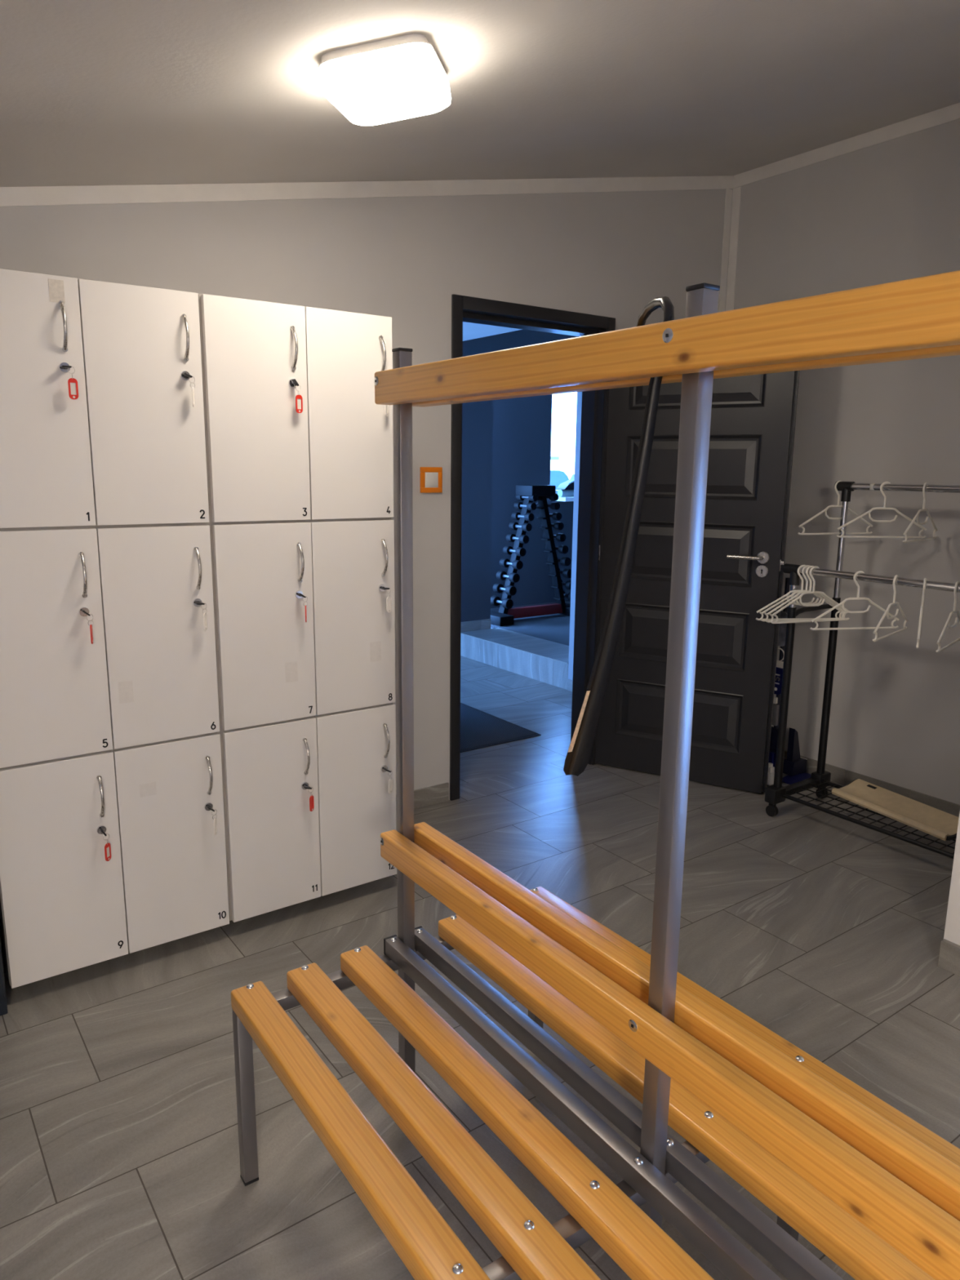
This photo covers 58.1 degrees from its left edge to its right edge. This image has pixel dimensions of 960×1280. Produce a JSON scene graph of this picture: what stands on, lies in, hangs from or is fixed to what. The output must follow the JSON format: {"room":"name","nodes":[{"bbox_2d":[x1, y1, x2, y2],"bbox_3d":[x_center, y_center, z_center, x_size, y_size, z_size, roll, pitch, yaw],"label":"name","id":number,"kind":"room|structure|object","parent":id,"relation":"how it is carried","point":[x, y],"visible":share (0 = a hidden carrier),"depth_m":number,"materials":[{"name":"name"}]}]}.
{"room":"changing room","nodes":[
{"label":"changing room","id":0,"kind":"room"},
{"bbox_2d":[0,175,733,799],"bbox_3d":[-0.825,-0.612,3.070,5.083,2.825,0.122,-7,14,-35],"label":"wall","id":1,"kind":"structure","parent":0,"point":[605,254],"depth_m":3.33,"materials":[{"name":"grey paint"}]},
{"bbox_2d":[0,175,733,206],"bbox_3d":[-0.779,-1.477,2.845,4.883,0.999,0.004,-7,14,-35],"label":"trim","id":2,"kind":"structure","parent":1,"relation":"attached to","point":[136,193],"depth_m":3.01,"materials":[{"name":"paint"}]},
{"bbox_2d":[395,782,448,813],"bbox_3d":[-1.464,0.828,2.822,3.258,0.082,0.009,-7,14,-35],"label":"baseboard","id":3,"kind":"structure","parent":1,"relation":"attached to","point":[438,793],"depth_m":3.69,"materials":[{"name":"stone"}]},
{"bbox_2d":[420,466,442,493],"bbox_3d":[-0.193,-0.636,3.439,0.100,0.100,0.013,-7,14,-35],"label":"light switch","id":4,"kind":"object","parent":1,"relation":"attached to","point":[431,477],"visible":1,"depth_m":3.43,"materials":[{"name":"orange plastic"}]},
{"bbox_2d":[449,293,799,800],"bbox_3d":[0.533,-0.380,3.883,1.495,2.080,0.579,0,11,-4],"label":"door","id":5,"kind":"structure","parent":1,"relation":"in","point":[753,423],"depth_m":3.84,"materials":[{"name":"grey paint"}]},
{"bbox_2d":[718,186,741,312],"bbox_3d":[1.194,-0.851,4.378,0.049,2.665,0.051,-7,14,-35],"label":"trim","id":6,"kind":"structure","parent":1,"relation":"attached to","point":[735,199],"depth_m":4.18,"materials":[{"name":"paint"}]},
{"bbox_2d":[0,655,959,1279],"bbox_3d":[-0.095,1.010,2.324,5.210,0.050,7.685,-7,14,-35],"label":"floor","id":7,"kind":"structure","parent":0,"point":[120,1160],"depth_m":2.29,"materials":[{"name":"tile"}]},
{"bbox_2d":[0,942,8,1015],"bbox_3d":[-1.602,0.349,2.233,0.502,1.250,0.605,-7,14,-35],"label":"cabinet","id":8,"kind":"object","parent":7,"relation":"on","point":[3,1005],"visible":1,"depth_m":2.25,"materials":[{"name":"blue laminate"}]},
{"bbox_2d":[0,268,229,988],"bbox_3d":[-1.145,-0.013,2.504,0.599,1.865,0.592,-7,14,-35],"label":"tall cabinet","id":9,"kind":"object","parent":7,"relation":"on","point":[104,500],"visible":0.98,"depth_m":2.28,"materials":[{"name":"white laminate"}]},
{"bbox_2d":[60,365,78,399],"bbox_3d":[-1.007,-0.631,2.122,0.033,0.079,0.026,-7,14,-35],"label":"key","id":10,"kind":"object","parent":9,"relation":"hanging from","point":[72,382],"visible":1,"depth_m":2.12,"materials":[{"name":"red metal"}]},
{"bbox_2d":[81,609,93,644],"bbox_3d":[-1.013,-0.034,2.238,0.026,0.090,0.030,-7,14,-35],"label":"key","id":11,"kind":"object","parent":9,"relation":"hanging from","point":[82,611],"visible":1,"depth_m":2.23,"materials":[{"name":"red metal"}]},
{"bbox_2d":[99,827,111,861],"bbox_3d":[-1.020,0.557,2.357,0.023,0.094,0.027,-7,14,-35],"label":"key","id":12,"kind":"object","parent":9,"relation":"hanging from","point":[107,847],"visible":1,"depth_m":2.35,"materials":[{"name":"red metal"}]},
{"bbox_2d":[182,372,195,406],"bbox_3d":[-0.767,-0.661,2.287,0.028,0.086,0.029,-7,14,-35],"label":"key","id":13,"kind":"object","parent":9,"relation":"hanging from","point":[185,374],"visible":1,"depth_m":2.28,"materials":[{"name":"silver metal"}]},
{"bbox_2d":[195,602,207,631],"bbox_3d":[-0.774,-0.065,2.406,0.030,0.080,0.029,-7,14,-35],"label":"key","id":14,"kind":"object","parent":9,"relation":"hanging from","point":[205,621],"visible":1,"depth_m":2.40,"materials":[{"name":"silver metal"}]},
{"bbox_2d":[206,805,217,835],"bbox_3d":[-0.780,0.526,2.524,0.026,0.090,0.029,-7,14,-35],"label":"key","id":15,"kind":"object","parent":9,"relation":"hanging from","point":[207,806],"visible":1,"depth_m":2.52,"materials":[{"name":"silver metal"}]},
{"bbox_2d":[198,293,396,922],"bbox_3d":[-0.664,-0.075,2.841,0.580,1.865,0.592,-7,14,-35],"label":"tall cabinet","id":16,"kind":"object","parent":7,"relation":"on","point":[302,503],"visible":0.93,"depth_m":2.60,"materials":[{"name":"white laminate"}]},
{"bbox_2d":[291,378,302,413],"bbox_3d":[-0.520,-0.694,2.462,0.026,0.093,0.026,-7,14,-35],"label":"key","id":17,"kind":"object","parent":16,"relation":"hanging from","point":[299,400],"visible":1,"depth_m":2.46,"materials":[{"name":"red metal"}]},
{"bbox_2d":[297,592,307,622],"bbox_3d":[-0.527,-0.097,2.579,0.027,0.089,0.029,-7,14,-35],"label":"key","id":18,"kind":"object","parent":16,"relation":"hanging from","point":[299,593],"visible":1,"depth_m":2.57,"materials":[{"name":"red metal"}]},
{"bbox_2d":[303,786,314,811],"bbox_3d":[-0.533,0.494,2.698,0.031,0.083,0.027,-7,14,-35],"label":"key","id":19,"kind":"object","parent":16,"relation":"hanging from","point":[311,798],"visible":1,"depth_m":2.69,"materials":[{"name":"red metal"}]},
{"bbox_2d":[381,587,391,612],"bbox_3d":[-0.296,-0.127,2.742,0.033,0.079,0.026,-7,14,-35],"label":"key","id":20,"kind":"object","parent":16,"relation":"hanging from","point":[388,600],"visible":1,"depth_m":2.74,"materials":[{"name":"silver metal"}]},
{"bbox_2d":[384,404,388,416],"bbox_3d":[-0.290,-0.723,2.623,0.030,0.087,0.026,-7,14,-35],"label":"key","id":21,"kind":"object","parent":16,"relation":"hanging from","point":[386,406],"visible":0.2,"depth_m":2.62,"materials":[{"name":"silver metal"}]},
{"bbox_2d":[383,768,392,793],"bbox_3d":[-0.303,0.464,2.860,0.030,0.087,0.026,-7,14,-35],"label":"key","id":22,"kind":"object","parent":16,"relation":"hanging from","point":[390,780],"visible":1,"depth_m":2.86,"materials":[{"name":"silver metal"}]},
{"bbox_2d":[460,702,541,752],"bbox_3d":[-0.625,0.538,4.510,1.770,0.008,0.815,-7,14,-35],"label":"door mat","id":23,"kind":"object","parent":7,"relation":"on","point":[479,729],"visible":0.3,"depth_m":4.73,"materials":[{"name":"fabric"}]},
{"bbox_2d":[231,270,959,1279],"bbox_3d":[0.263,0.373,1.215,0.772,1.640,1.497,-7,14,-34],"label":"bench","id":24,"kind":"object","parent":7,"relation":"on","point":[872,1188],"visible":1,"depth_m":1.24,"materials":[{"name":"brown wood"}]},
{"bbox_2d":[563,296,674,776],"bbox_3d":[0.213,-0.123,1.232,0.105,0.689,0.144,-7,14,-35],"label":"shoehorn","id":25,"kind":"object","parent":24,"relation":"hanging from","point":[578,756],"visible":0.77,"depth_m":1.22,"materials":[{"name":"black plastic"}]},
{"bbox_2d":[766,762,774,785],"bbox_3d":[1.336,0.618,3.993,0.045,0.098,0.045,-7,14,-35],"label":"bottle","id":26,"kind":"object","parent":7,"relation":"on","point":[771,774],"visible":0.63,"depth_m":3.97,"materials":[{"name":"plastic"}]},
{"bbox_2d":[768,577,789,767],"bbox_3d":[1.373,0.187,3.974,0.050,0.949,0.100,-7,14,-35],"label":"broom","id":27,"kind":"object","parent":7,"relation":"on","point":[782,631],"visible":0.4,"depth_m":3.95,"materials":[{"name":"blue plastic"}]},
{"bbox_2d":[782,727,811,784],"bbox_3d":[1.484,0.534,4.052,0.187,0.238,0.110,-7,14,-35],"label":"dustpan","id":28,"kind":"object","parent":7,"relation":"on","point":[795,766],"visible":0.94,"depth_m":4.07,"materials":[{"name":"blue plastic"}]},
{"bbox_2d":[782,757,807,776],"bbox_3d":[1.494,0.599,4.107,0.112,0.067,0.055,-7,14,-35],"label":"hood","id":29,"kind":"object","parent":28,"relation":"attached to","point":[793,766],"depth_m":4.08,"materials":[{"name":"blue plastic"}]},
{"bbox_2d":[764,481,959,858],"bbox_3d":[1.634,0.117,3.238,0.400,1.381,0.986,-7,14,-35],"label":"clothes rack","id":30,"kind":"object","parent":7,"relation":"on","point":[776,793],"visible":0.93,"depth_m":3.53,"materials":[{"name":"black metal"}]},
{"bbox_2d":[755,564,842,620],"bbox_3d":[1.276,-0.188,3.431,0.362,0.222,0.009,-1,11,-6],"label":"clothes hanger","id":31,"kind":"object","parent":30,"relation":"hanging from","point":[786,595],"visible":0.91,"depth_m":3.43,"materials":[{"name":"beige plastic"}]},
{"bbox_2d":[760,564,844,621],"bbox_3d":[1.287,-0.185,3.415,0.362,0.222,0.010,-1,11,-8],"label":"clothes hanger","id":32,"kind":"object","parent":30,"relation":"hanging from","point":[807,566],"visible":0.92,"depth_m":3.41,"materials":[{"name":"beige plastic"}]},
{"bbox_2d":[765,565,848,622],"bbox_3d":[1.297,-0.182,3.401,0.362,0.222,0.009,-2,12,-12],"label":"clothes hanger","id":33,"kind":"object","parent":30,"relation":"hanging from","point":[810,566],"visible":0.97,"depth_m":3.39,"materials":[{"name":"beige plastic"}]},
{"bbox_2d":[770,565,849,623],"bbox_3d":[1.306,-0.179,3.390,0.362,0.222,0.010,-3,12,-16],"label":"clothes hanger","id":34,"kind":"object","parent":30,"relation":"hanging from","point":[815,566],"visible":0.98,"depth_m":3.38,"materials":[{"name":"beige plastic"}]},
{"bbox_2d":[797,480,872,534],"bbox_3d":[1.488,-0.550,3.596,0.362,0.222,0.010,-2,12,-15],"label":"clothes hanger","id":35,"kind":"object","parent":30,"relation":"hanging from","point":[824,510],"visible":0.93,"depth_m":3.59,"materials":[{"name":"beige plastic"}]},
{"bbox_2d":[809,570,898,630],"bbox_3d":[1.414,-0.148,3.240,0.362,0.222,0.010,-1,11,-9],"label":"clothes hanger","id":36,"kind":"object","parent":30,"relation":"hanging from","point":[857,597],"visible":1,"depth_m":3.24,"materials":[{"name":"beige plastic"}]},
{"bbox_2d":[782,779,955,858],"bbox_3d":[1.629,0.704,3.357,0.302,0.017,0.896,-7,14,-35],"label":"wire shelf","id":37,"kind":"object","parent":30,"relation":"attached to","point":[805,784],"depth_m":3.44,"materials":[{"name":"black metal"}]},
{"bbox_2d":[835,481,926,538],"bbox_3d":[1.605,-0.517,3.435,0.362,0.222,0.010,0,11,-1],"label":"clothes hanger","id":38,"kind":"object","parent":30,"relation":"hanging from","point":[884,507],"visible":1,"depth_m":3.44,"materials":[{"name":"beige plastic"}]},
{"bbox_2d":[872,574,907,641],"bbox_3d":[1.496,-0.125,3.128,0.010,0.222,0.362,11,15,41],"label":"clothes hanger","id":39,"kind":"object","parent":30,"relation":"hanging from","point":[886,612],"visible":0.99,"depth_m":3.11,"materials":[{"name":"beige plastic"}]},
{"bbox_2d":[831,778,959,840],"bbox_3d":[1.639,0.661,3.384,0.158,0.056,0.531,-5,13,-26],"label":"wooden board","id":40,"kind":"object","parent":30,"relation":"on","point":[943,825],"visible":0.98,"depth_m":3.37,"materials":[{"name":"beige wood"}]},
{"bbox_2d":[902,482,937,543],"bbox_3d":[1.696,-0.490,3.309,0.009,0.222,0.362,11,16,43],"label":"clothes hanger","id":41,"kind":"object","parent":30,"relation":"hanging from","point":[905,540],"visible":0.99,"depth_m":3.29,"materials":[{"name":"beige plastic"}]},
{"bbox_2d":[915,577,926,648],"bbox_3d":[1.556,-0.108,3.045,0.010,0.222,0.362,6,13,27],"label":"clothes hanger","id":42,"kind":"object","parent":30,"relation":"hanging from","point":[925,579],"visible":1,"depth_m":2.99,"materials":[{"name":"beige plastic"}]},
{"bbox_2d":[935,581,959,653],"bbox_3d":[1.620,-0.090,2.956,0.010,0.222,0.362,10,15,39],"label":"clothes hanger","id":43,"kind":"object","parent":30,"relation":"hanging from","point":[954,611],"visible":0.99,"depth_m":2.92,"materials":[{"name":"beige plastic"}]},
{"bbox_2d":[0,0,959,186],"bbox_3d":[0.596,-1.158,0.938,5.083,1.091,4.990,-7,14,-35],"label":"ceiling","id":44,"kind":"structure","parent":0,"point":[93,92],"depth_m":2.23,"materials":[{"name":"paint"}]},
{"bbox_2d":[318,33,451,125],"bbox_3d":[-0.211,-1.275,1.983,0.262,0.140,0.334,2,11,7],"label":"ceiling light","id":45,"kind":"object","parent":44,"relation":"attached to","point":[401,77],"visible":1,"depth_m":1.86,"materials":[{"name":"white plastic"}]},
{"bbox_2d":[462,321,523,341],"bbox_3d":[0.933,-2.726,6.059,7.600,1.400,3.309,-7,14,-35],"label":"ceiling","id":46,"kind":"structure","parent":0,"point":[471,331],"depth_m":5.55,"materials":[{"name":"paint"}]},
{"bbox_2d":[460,627,568,689],"bbox_3d":[0.357,0.115,6.254,0.381,0.180,1.270,-7,14,-35],"label":"step","id":47,"kind":"structure","parent":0,"point":[546,661],"depth_m":6.16,"materials":[{"name":"wood"}]},
{"bbox_2d":[461,329,577,622],"bbox_3d":[-0.652,-1.251,6.096,4.650,2.900,0.100,-7,14,-35],"label":"wall","id":48,"kind":"structure","parent":0,"point":[477,416],"depth_m":6.53,"materials":[{"name":"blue paint"}]},
{"bbox_2d":[460,618,490,632],"bbox_3d":[-0.037,-0.112,6.711,0.295,0.078,0.009,-7,14,-35],"label":"baseboard","id":49,"kind":"structure","parent":48,"relation":"attached to","point":[466,626],"depth_m":6.71,"materials":[{"name":"stone"}]},
{"bbox_2d":[490,600,570,645],"bbox_3d":[2.074,-0.153,7.357,4.600,0.050,3.010,-7,14,-35],"label":"floor","id":50,"kind":"structure","parent":0,"point":[555,628],"depth_m":6.92,"materials":[{"name":"rubber"}]},
{"bbox_2d":[490,484,570,626],"bbox_3d":[0.451,-0.727,7.194,0.940,1.105,0.340,-7,14,-35],"label":"dumbbell rack","id":51,"kind":"object","parent":50,"relation":"on","point":[505,616],"visible":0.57,"depth_m":7.16,"materials":[{"name":"black metal"}]},
{"bbox_2d":[490,595,513,608],"bbox_3d":[0.174,-0.309,7.080,0.082,0.080,0.228,-7,14,-35],"label":"dumbbell","id":52,"kind":"object","parent":51,"relation":"on","point":[508,603],"visible":0.96,"depth_m":7.01,"materials":[{"name":"black metal"}]},
{"bbox_2d":[493,582,516,595],"bbox_3d":[0.201,-0.415,7.077,0.079,0.078,0.228,-7,14,-35],"label":"dumbbell","id":53,"kind":"object","parent":51,"relation":"on","point":[511,590],"visible":1,"depth_m":7.05,"materials":[{"name":"black rubber"}]},
{"bbox_2d":[496,570,519,582],"bbox_3d":[0.228,-0.519,7.075,0.077,0.076,0.228,-7,14,-35],"label":"dumbbell","id":54,"kind":"object","parent":51,"relation":"on","point":[500,575],"visible":1,"depth_m":7.04,"materials":[{"name":"black rubber"}]},
{"bbox_2d":[499,558,523,569],"bbox_3d":[0.255,-0.623,7.073,0.074,0.073,0.228,-7,14,-35],"label":"dumbbell","id":55,"kind":"object","parent":51,"relation":"on","point":[504,562],"visible":1,"depth_m":7.02,"materials":[{"name":"black rubber"}]},
{"bbox_2d":[502,545,526,556],"bbox_3d":[0.280,-0.728,7.070,0.072,0.071,0.228,-7,14,-35],"label":"dumbbell","id":56,"kind":"object","parent":51,"relation":"on","point":[519,551],"visible":1,"depth_m":7.04,"materials":[{"name":"black rubber"}]},
{"bbox_2d":[506,533,528,543],"bbox_3d":[0.306,-0.830,7.067,0.070,0.068,0.228,-7,14,-35],"label":"dumbbell","id":57,"kind":"object","parent":51,"relation":"on","point":[523,539],"visible":1,"depth_m":7.05,"materials":[{"name":"black metal"}]},
{"bbox_2d":[508,521,532,531],"bbox_3d":[0.329,-0.927,7.064,0.067,0.066,0.228,-7,14,-35],"label":"dumbbell","id":58,"kind":"object","parent":51,"relation":"on","point":[513,525],"visible":1,"depth_m":7.04,"materials":[{"name":"black rubber"}]},
{"bbox_2d":[511,511,534,520],"bbox_3d":[0.348,-1.009,7.061,0.065,0.064,0.228,-7,14,-35],"label":"dumbbell","id":59,"kind":"object","parent":51,"relation":"on","point":[515,515],"visible":1,"depth_m":7.04,"materials":[{"name":"black rubber"}]},
{"bbox_2d":[513,502,536,510],"bbox_3d":[0.367,-1.093,7.058,0.062,0.062,0.228,-7,14,-35],"label":"dumbbell","id":60,"kind":"object","parent":51,"relation":"on","point":[517,505],"visible":1,"depth_m":7.04,"materials":[{"name":"black metal"}]},
{"bbox_2d":[515,493,537,501],"bbox_3d":[0.382,-1.166,7.053,0.060,0.059,0.228,-7,14,-35],"label":"dumbbell","id":61,"kind":"object","parent":51,"relation":"on","point":[535,497],"visible":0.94,"depth_m":6.99,"materials":[{"name":"black rubber"}]},
{"bbox_2d":[537,502,559,510],"bbox_3d":[0.570,-1.119,7.199,0.062,0.062,0.228,-7,14,-35],"label":"dumbbell","id":62,"kind":"object","parent":51,"relation":"on","point":[553,505],"visible":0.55,"depth_m":7.12,"materials":[{"name":"black rubber"}]},
{"bbox_2d":[538,511,561,519],"bbox_3d":[0.587,-1.039,7.228,0.065,0.064,0.228,-7,14,-35],"label":"dumbbell","id":63,"kind":"object","parent":51,"relation":"on","point":[555,516],"visible":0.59,"depth_m":7.14,"materials":[{"name":"black metal"}]},
{"bbox_2d":[540,521,564,529],"bbox_3d":[0.605,-0.962,7.257,0.067,0.066,0.228,-7,14,-35],"label":"dumbbell","id":64,"kind":"object","parent":51,"relation":"on","point":[557,525],"visible":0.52,"depth_m":7.17,"materials":[{"name":"black metal"}]},
{"bbox_2d":[546,493,558,501],"bbox_3d":[0.557,-1.188,7.176,0.060,0.059,0.228,-7,14,-35],"label":"dumbbell","id":65,"kind":"object","parent":51,"relation":"on","point":[555,497],"visible":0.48,"depth_m":7.09,"materials":[{"name":"black rubber"}]},
{"bbox_2d":[542,533,565,542],"bbox_3d":[0.626,-0.871,7.292,0.070,0.068,0.228,-7,14,-35],"label":"dumbbell","id":66,"kind":"object","parent":51,"relation":"on","point":[561,537],"visible":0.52,"depth_m":7.21,"materials":[{"name":"black rubber"}]},
{"bbox_2d":[545,544,568,553],"bbox_3d":[0.649,-0.775,7.328,0.072,0.071,0.228,-7,14,-35],"label":"dumbbell","id":67,"kind":"object","parent":51,"relation":"on","point":[562,548],"visible":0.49,"depth_m":7.24,"materials":[{"name":"black rubber"}]},
{"bbox_2d":[546,556,570,565],"bbox_3d":[0.673,-0.677,7.365,0.074,0.073,0.228,-7,14,-35],"label":"dumbbell","id":68,"kind":"object","parent":51,"relation":"on","point":[564,561],"visible":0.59,"depth_m":7.28,"materials":[{"name":"black metal"}]},
{"bbox_2d":[549,568,571,577],"bbox_3d":[0.698,-0.580,7.404,0.077,0.076,0.228,-7,14,-35],"label":"dumbbell","id":69,"kind":"object","parent":51,"relation":"on","point":[566,573],"visible":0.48,"depth_m":7.32,"materials":[{"name":"black rubber"}]},
{"bbox_2d":[551,579,571,590],"bbox_3d":[0.722,-0.482,7.442,0.079,0.078,0.228,-7,14,-35],"label":"dumbbell","id":70,"kind":"object","parent":51,"relation":"on","point":[567,584],"visible":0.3,"depth_m":7.36,"materials":[{"name":"black rubber"}]},
{"bbox_2d":[554,591,570,601],"bbox_3d":[0.747,-0.383,7.480,0.082,0.080,0.228,-7,14,-35],"label":"dumbbell","id":71,"kind":"object","parent":51,"relation":"on","point":[568,596],"visible":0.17,"depth_m":7.41,"materials":[{"name":"black metal"}]},
{"bbox_2d":[490,394,573,608],"bbox_3d":[1.307,-2.138,8.400,4.245,3.420,0.200,-7,14,-35],"label":"wall","id":72,"kind":"structure","parent":0,"point":[522,426],"depth_m":7.75,"materials":[{"name":"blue paint"}]},
{"bbox_2d":[552,496,573,501],"bbox_3d":[1.480,-1.383,8.419,1.900,0.035,0.219,-7,14,-35],"label":"windowsill","id":73,"kind":"structure","parent":72,"relation":"attached to","point":[560,499],"depth_m":7.83,"materials":[{"name":"white plastic"}]},
{"bbox_2d":[557,488,573,497],"bbox_3d":[0.919,-1.361,8.005,0.470,0.070,0.069,-7,14,-35],"label":"foam roller","id":74,"kind":"object","parent":73,"relation":"on","point":[562,493],"visible":0.3,"depth_m":7.88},
{"bbox_2d":[555,474,574,489],"bbox_3d":[0.928,-1.461,7.984,0.480,0.135,0.130,-7,14,-35],"label":"bag","id":75,"kind":"object","parent":74,"relation":"on","point":[569,484],"visible":0.21,"depth_m":7.87,"materials":[{"name":"fabric"}]},
{"bbox_2d":[568,391,582,679],"bbox_3d":[0.947,-1.016,5.002,0.140,2.900,1.038,-7,14,-35],"label":"wall","id":76,"kind":"structure","parent":0,"point":[579,403],"depth_m":5.44,"materials":[{"name":"paint"}]},
{"bbox_2d":[566,679,573,691],"bbox_3d":[0.872,0.377,5.236,0.009,0.074,1.038,-7,14,-35],"label":"baseboard","id":77,"kind":"structure","parent":76,"relation":"attached to","point":[569,687],"depth_m":5.62,"materials":[{"name":"stone"}]},
{"bbox_2d":[724,102,959,804],"bbox_3d":[1.811,-0.701,3.656,0.100,2.826,1.968,-7,14,-35],"label":"wall","id":78,"kind":"structure","parent":0,"point":[889,211],"depth_m":3.73,"materials":[{"name":"grey paint"}]},
{"bbox_2d":[733,102,959,188],"bbox_3d":[1.758,-2.039,3.393,0.004,0.056,1.876,-7,14,-35],"label":"trim","id":79,"kind":"structure","parent":78,"relation":"attached to","point":[951,113],"depth_m":3.65,"materials":[{"name":"paint"}]},
{"bbox_2d":[783,750,959,817],"bbox_3d":[1.729,0.647,3.925,0.009,0.074,1.871,-7,14,-35],"label":"baseboard","id":80,"kind":"structure","parent":78,"relation":"attached to","point":[842,776],"depth_m":3.83,"materials":[{"name":"stone"}]},
{"bbox_2d":[943,812,959,945],"bbox_3d":[2.736,-0.246,1.427,1.228,2.825,2.988,-7,14,-35],"label":"wall","id":81,"kind":"structure","parent":0,"point":[952,930],"depth_m":2.49,"materials":[{"name":"paint"}]},
{"bbox_2d":[937,938,959,976],"bbox_3d":[2.186,1.154,1.380,0.016,0.084,2.888,-7,14,-35],"label":"baseboard","id":82,"kind":"structure","parent":81,"relation":"attached to","point":[949,952],"depth_m":2.50,"materials":[{"name":"stone"}]},
{"label":"outside","id":83,"kind":"structure","parent":0,"visible":0},
{"bbox_3d":[-3.696,-3.672,25.659,36.000,0.060,33.550,-7,14,-35],"label":"ground","id":84,"kind":"structure","parent":83,"visible":0},
{"bbox_2d":[550,456,574,490],"bbox_3d":[-0.289,-1.968,13.033,4.000,1.600,1.732,-7,14,-35],"label":"car","id":85,"kind":"object","parent":84,"relation":"on","point":[561,472],"visible":0.07,"depth_m":12.94,"materials":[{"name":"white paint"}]},
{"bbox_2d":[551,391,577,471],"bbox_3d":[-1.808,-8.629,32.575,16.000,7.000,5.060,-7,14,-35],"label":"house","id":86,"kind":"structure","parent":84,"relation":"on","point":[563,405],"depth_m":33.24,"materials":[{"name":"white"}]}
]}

